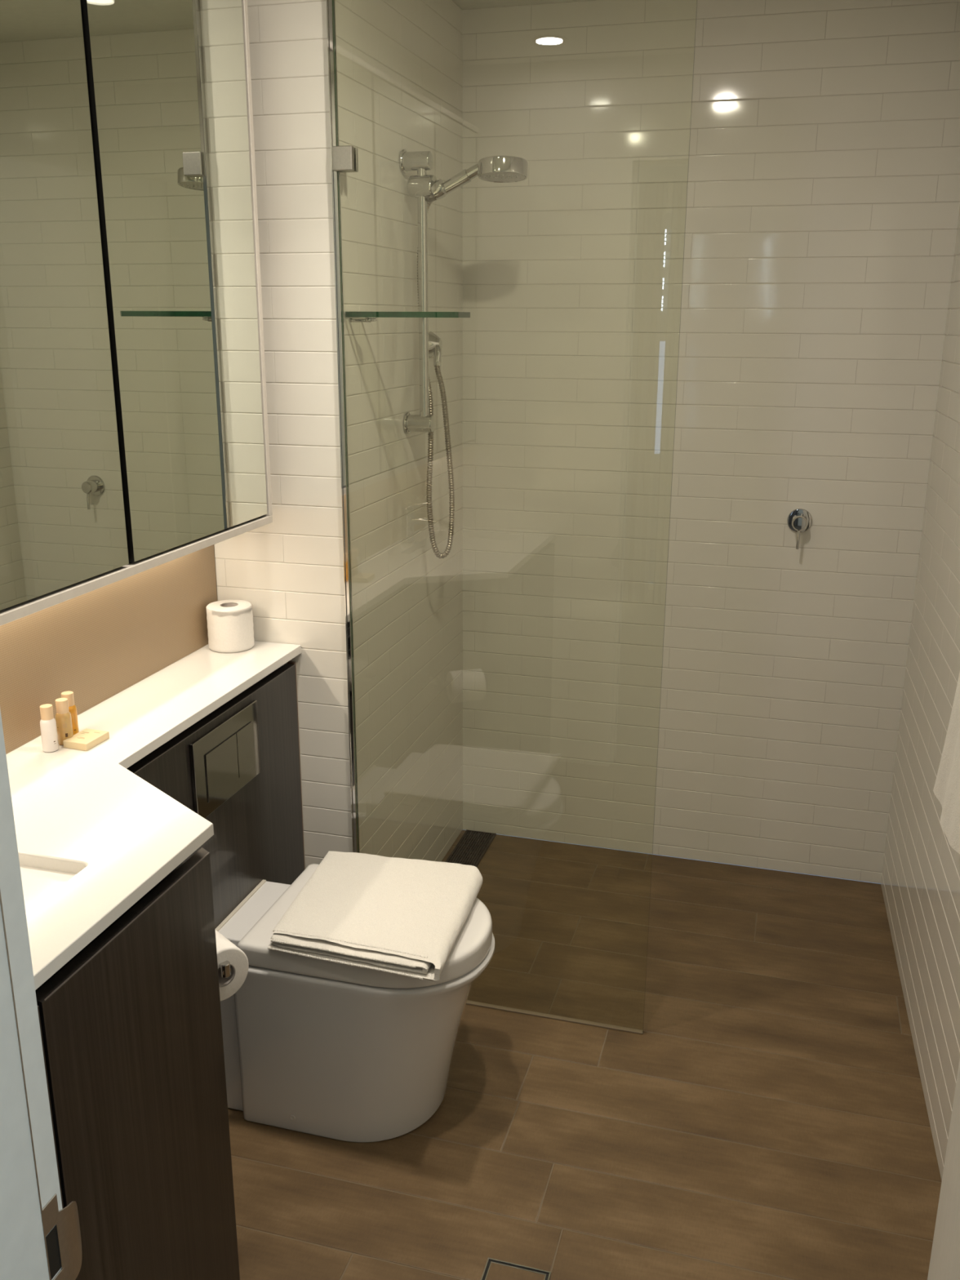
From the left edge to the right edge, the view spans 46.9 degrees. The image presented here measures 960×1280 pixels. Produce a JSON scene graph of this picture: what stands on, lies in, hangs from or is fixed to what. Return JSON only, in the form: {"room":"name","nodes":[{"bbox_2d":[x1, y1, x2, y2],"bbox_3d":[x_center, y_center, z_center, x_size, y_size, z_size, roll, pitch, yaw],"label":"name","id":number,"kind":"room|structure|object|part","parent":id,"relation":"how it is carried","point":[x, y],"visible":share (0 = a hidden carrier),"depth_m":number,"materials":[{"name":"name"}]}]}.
{"room":"bathroom","nodes":[
{"label":"bathroom","id":0,"kind":"room"},
{"bbox_2d":[213,0,352,868],"bbox_3d":[-0.460,-0.302,2.497,0.335,2.403,0.001,5,17,15],"label":"wall","id":1,"kind":"structure","parent":0,"point":[290,568],"depth_m":2.42,"materials":[{"name":"white tile"}]},
{"bbox_2d":[334,0,462,862],"bbox_3d":[-0.175,-0.410,2.873,0.001,2.403,0.908,5,17,15],"label":"wall","id":2,"kind":"structure","parent":0,"point":[399,63],"depth_m":2.77,"materials":[{"name":"white tile"}]},
{"bbox_2d":[345,311,470,322],"bbox_3d":[-0.155,-0.690,2.362,0.253,0.022,0.093,5,17,15],"label":"glass shelf","id":3,"kind":"object","parent":2,"relation":"attached to","point":[369,317],"visible":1,"depth_m":2.32,"materials":[{"name":"clear glass"}]},
{"bbox_3d":[-0.155,-0.694,2.361,0.252,0.012,0.093,5,17,15],"label":"shelf glass","id":4,"kind":"part","parent":3,"relation":"part of","materials":[{"name":"clear glass"}]},
{"bbox_2d":[399,149,447,433],"bbox_3d":[-0.130,-0.835,2.688,0.110,0.663,0.056,5,17,15],"label":"shower rail","id":5,"kind":"object","parent":2,"relation":"attached to","point":[423,186],"visible":1,"depth_m":2.65,"materials":[{"name":"silver metal"}]},
{"bbox_2d":[417,195,454,558],"bbox_3d":[-0.103,-0.653,2.824,0.081,0.896,0.186,5,17,15],"label":"shower hose","id":6,"kind":"object","parent":5,"relation":"hanging from","point":[441,555],"visible":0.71,"depth_m":2.89,"materials":[{"name":"metal"}]},
{"bbox_2d":[431,178,447,199],"bbox_3d":[-0.097,-1.062,2.608,0.041,0.045,0.042,5,17,15],"label":"joint","id":7,"kind":"object","parent":5,"relation":"on","point":[437,190],"depth_m":2.59,"materials":[{"name":"silver metal"}]},
{"bbox_2d":[442,155,528,194],"bbox_3d":[0.000,-1.077,2.581,0.226,0.082,0.118,5,17,15],"label":"shower","id":8,"kind":"object","parent":5,"relation":"attached to","point":[495,169],"visible":0.98,"depth_m":2.54,"materials":[{"name":"silver metal"}]},
{"bbox_3d":[-0.049,-1.078,2.593,0.125,0.077,0.030,5,17,15],"label":"handle","id":9,"kind":"part","parent":8,"relation":"part of","materials":[{"name":"silver metal"}]},
{"bbox_2d":[428,331,442,366],"bbox_3d":[-0.114,-0.766,2.908,0.038,0.088,0.065,5,17,15],"label":"outlet","id":10,"kind":"object","parent":2,"relation":"attached to","point":[435,344],"visible":0.95,"depth_m":2.89,"materials":[{"name":"silver metal"}]},
{"bbox_2d":[452,0,592,9],"bbox_3d":[-0.495,-0.818,-0.175,4.300,0.080,6.700,5,17,15],"label":"ceiling","id":11,"kind":"structure","parent":0,"point":[463,4],"depth_m":2.89,"materials":[{"name":"paint"}]},
{"bbox_2d":[227,830,942,1279],"bbox_3d":[0.101,1.013,2.290,1.740,0.001,2.600,5,17,15],"label":"floor","id":12,"kind":"structure","parent":0,"point":[767,1118],"depth_m":2.33,"materials":[{"name":"brown wood"}]},
{"bbox_2d":[35,847,239,1279],"bbox_3d":[-0.711,0.762,1.601,0.483,0.860,0.819,5,17,15],"label":"vanity cabinet","id":13,"kind":"object","parent":12,"relation":"on","point":[131,1025],"visible":0.65,"depth_m":1.55,"materials":[{"name":"brown wood"}]},
{"bbox_3d":[-0.563,0.861,1.292,0.022,0.834,0.268,5,17,15],"label":"door","id":14,"kind":"part","parent":13,"relation":"part of","materials":[{"name":"brown wood"}]},
{"bbox_3d":[-0.728,0.377,1.489,0.445,0.058,0.809,5,17,15],"label":"finger pull","id":15,"kind":"part","parent":13,"relation":"part of","materials":[{"name":"black metal"}]},
{"bbox_2d":[5,640,301,990],"bbox_3d":[-0.605,0.279,1.845,0.485,0.109,1.588,5,17,15],"label":"countertop","id":16,"kind":"structure","parent":13,"relation":"on","point":[94,837],"depth_m":1.70,"materials":[{"name":"white stone"}]},
{"bbox_2d":[40,703,58,752],"bbox_3d":[-0.753,0.154,1.930,0.026,0.082,0.026,5,17,15],"label":"toiletry bottle","id":17,"kind":"object","parent":16,"relation":"on","point":[48,728],"visible":1,"depth_m":1.92,"materials":[{"name":"white plastic"}]},
{"bbox_2d":[17,851,88,912],"bbox_3d":[-0.746,0.408,1.400,0.305,0.109,0.429,5,17,15],"label":"basin","id":18,"kind":"object","parent":16,"relation":"in","point":[45,875],"depth_m":1.55,"materials":[{"name":"white ceramic"}]},
{"bbox_2d":[55,697,73,745],"bbox_3d":[-0.738,0.145,1.961,0.026,0.082,0.026,5,17,15],"label":"toiletry bottle","id":19,"kind":"object","parent":16,"relation":"on","point":[63,716],"visible":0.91,"depth_m":1.95,"materials":[{"name":"plastic"}]},
{"bbox_2d":[61,691,79,734],"bbox_3d":[-0.741,0.134,1.997,0.026,0.082,0.026,5,17,15],"label":"toiletry bottle","id":20,"kind":"object","parent":16,"relation":"on","point":[68,695],"visible":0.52,"depth_m":1.99,"materials":[{"name":"orange plastic"}]},
{"bbox_2d":[62,728,109,751],"bbox_3d":[-0.702,0.177,1.973,0.051,0.013,0.068,5,17,15],"label":"carton","id":21,"kind":"object","parent":16,"relation":"on","point":[86,740],"visible":1,"depth_m":1.96,"materials":[{"name":"beige cardboard"}]},
{"bbox_2d":[205,600,254,653],"bbox_3d":[-0.573,-0.032,2.539,0.104,0.100,0.104,5,17,15],"label":"toilet roll","id":22,"kind":"object","parent":16,"relation":"on","point":[230,629],"visible":1,"depth_m":2.50,"materials":[{"name":"paper"}]},
{"bbox_2d":[217,960,231,977],"bbox_3d":[-0.497,0.543,1.887,0.074,0.044,0.165,-14,22,-41],"label":"toilet roll holder","id":23,"kind":"object","parent":13,"relation":"attached to","point":[224,969],"visible":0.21,"depth_m":1.85,"materials":[{"name":"silver metal"}]},
{"bbox_2d":[215,929,248,1000],"bbox_3d":[-0.463,0.553,1.894,0.097,0.097,0.100,-14,21,-40],"label":"toilet roll","id":24,"kind":"object","parent":23,"relation":"on","point":[226,950],"visible":0.34,"depth_m":1.87,"materials":[{"name":"paper"}]},
{"bbox_2d":[126,661,305,928],"bbox_3d":[-0.611,0.538,2.370,0.172,0.860,0.761,5,17,15],"label":"panel","id":25,"kind":"object","parent":12,"relation":"on","point":[258,836],"visible":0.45,"depth_m":2.43,"materials":[{"name":"brown wood"}]},
{"bbox_2d":[189,700,260,817],"bbox_3d":[-0.518,0.245,2.274,0.011,0.167,0.270,5,17,15],"label":"flush plate","id":26,"kind":"object","parent":25,"relation":"attached to","point":[226,757],"visible":0.9,"depth_m":2.25,"materials":[{"name":"silver metal"}]},
{"bbox_2d":[215,863,495,1142],"bbox_3d":[-0.250,0.769,2.357,0.568,0.426,0.366,5,17,15],"label":"toilet","id":27,"kind":"object","parent":12,"relation":"on","point":[316,1046],"visible":0.71,"depth_m":2.21,"materials":[{"name":"white ceramic"}]},
{"bbox_3d":[-0.209,0.592,2.293,0.471,0.049,0.358,5,17,15],"label":"lid","id":28,"kind":"part","parent":27,"relation":"part of","materials":[{"name":"plastic"}]},
{"bbox_2d":[267,850,482,981],"bbox_3d":[-0.206,0.549,2.277,0.385,0.041,0.397,5,17,15],"label":"folded towel","id":29,"kind":"object","parent":27,"relation":"on","point":[399,916],"visible":1,"depth_m":2.22,"materials":[{"name":"white fabric"}]},
{"bbox_2d":[445,829,496,866],"bbox_3d":[-0.116,0.745,3.194,0.100,0.006,0.889,5,17,15],"label":"shower drain","id":30,"kind":"object","parent":12,"relation":"on","point":[472,846],"visible":0.31,"depth_m":3.49,"materials":[{"name":"black metal"}]},
{"bbox_2d":[326,0,697,1034],"bbox_3d":[0.043,-0.254,2.357,0.716,2.393,0.022,5,17,15],"label":"screen","id":31,"kind":"object","parent":12,"relation":"on","point":[331,9],"visible":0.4,"depth_m":2.40,"materials":[{"name":"clear glass"}]},
{"bbox_2d":[332,145,358,173],"bbox_3d":[-0.273,-0.973,2.239,0.043,0.046,0.035,5,17,15],"label":"glass clip","id":32,"kind":"object","parent":31,"relation":"attached to","point":[345,157],"visible":1,"depth_m":2.22,"materials":[{"name":"metal"}]},
{"bbox_3d":[-0.269,-0.977,2.251,0.043,0.046,0.009,5,17,15],"label":"plate","id":33,"kind":"part","parent":32,"relation":"part of","materials":[{"name":"metal"}]},
{"bbox_2d":[480,1257,551,1279],"bbox_3d":[0.054,1.122,1.905,0.115,0.004,0.115,5,17,15],"label":"floor drain","id":34,"kind":"object","parent":12,"relation":"on","point":[494,1269],"depth_m":1.94,"materials":[{"name":"silver metal"}]},
{"bbox_2d":[462,0,959,883],"bbox_3d":[0.578,-0.479,3.123,1.310,2.403,0.001,5,17,15],"label":"wall","id":35,"kind":"structure","parent":0,"point":[822,202],"depth_m":3.07,"materials":[{"name":"white tile"}]},
{"bbox_2d":[786,508,812,549],"bbox_3d":[0.880,-0.307,3.053,0.068,0.105,0.054,5,17,15],"label":"shower mixer","id":36,"kind":"object","parent":35,"relation":"attached to","point":[799,520],"visible":1,"depth_m":3.06,"materials":[{"name":"silver metal"}]},
{"bbox_3d":[0.875,-0.281,3.041,0.008,0.063,0.015,5,17,15],"label":"lever","id":37,"kind":"part","parent":36,"relation":"part of","materials":[{"name":"silver metal"}]},
{"bbox_3d":[0.880,-0.324,3.045,0.041,0.041,0.048,5,17,15],"label":"knob","id":38,"kind":"part","parent":36,"relation":"part of","materials":[{"name":"silver metal"}]},
{"bbox_2d":[880,208,959,1181],"bbox_3d":[0.897,-0.091,1.791,0.001,2.403,2.501,4,17,13],"label":"wall","id":39,"kind":"structure","parent":0,"point":[920,879],"depth_m":2.62,"materials":[{"name":"white tile"}]},
{"bbox_3d":[0.814,-0.157,1.558,0.073,0.040,0.510,5,17,15],"label":"towel rail","id":40,"kind":"object","parent":39,"relation":"attached to","visible":0},
{"bbox_2d":[933,672,959,853],"bbox_3d":[0.806,0.101,1.715,0.049,0.618,0.733,4,17,13],"label":"hanging towel","id":41,"kind":"object","parent":40,"relation":"hanging from","point":[946,789],"visible":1,"depth_m":1.98,"materials":[{"name":"white fabric"}]},
{"bbox_3d":[-0.310,0.187,0.819,4.100,2.403,0.100,5,17,15],"label":"wall","id":42,"kind":"structure","parent":0,"visible":0},
{"bbox_2d":[0,709,81,1279],"bbox_3d":[-0.018,0.343,0.795,0.790,2.120,0.141,5,17,15],"label":"trim","id":43,"kind":"structure","parent":42,"relation":"attached to","point":[40,1239],"depth_m":0.90,"materials":[{"name":"paint"}]},
{"bbox_3d":[-0.376,0.547,0.974,0.002,0.121,0.028,5,17,15],"label":"plate","id":44,"kind":"part","parent":43,"relation":"part of","materials":[{"name":"metal"}]},
{"bbox_2d":[927,1059,959,1279],"bbox_3d":[0.531,0.287,1.038,0.080,2.080,0.708,7,18,23],"label":"door","id":45,"kind":"structure","parent":42,"relation":"in","point":[944,1261],"depth_m":1.31,"materials":[{"name":"paint"}]},
{"bbox_3d":[-0.908,-0.094,1.775,0.120,2.403,1.694,5,17,15],"label":"wall","id":46,"kind":"structure","parent":0,"visible":0},
{"bbox_2d":[0,544,217,754],"bbox_3d":[-0.834,0.063,1.851,0.006,0.299,1.586,5,17,15],"label":"backsplash","id":47,"kind":"structure","parent":46,"relation":"attached to","point":[95,645],"depth_m":2.17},
{"bbox_2d":[0,0,272,626],"bbox_3d":[-0.751,-0.560,1.606,0.196,1.035,1.511,5,17,15],"label":"upper cabinet","id":48,"kind":"object","parent":46,"relation":"attached to","point":[134,431],"visible":1,"depth_m":1.83,"materials":[{"name":"silver mirror"}]},
{"bbox_3d":[-0.677,-0.543,1.545,0.014,0.994,0.491,5,17,15],"label":"mirror door","id":49,"kind":"part","parent":48,"relation":"part of","materials":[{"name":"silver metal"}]},
{"bbox_3d":[-0.536,-0.682,2.026,0.014,0.994,0.516,5,17,15],"label":"mirror door","id":50,"kind":"part","parent":48,"relation":"part of","materials":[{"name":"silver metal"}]}
]}

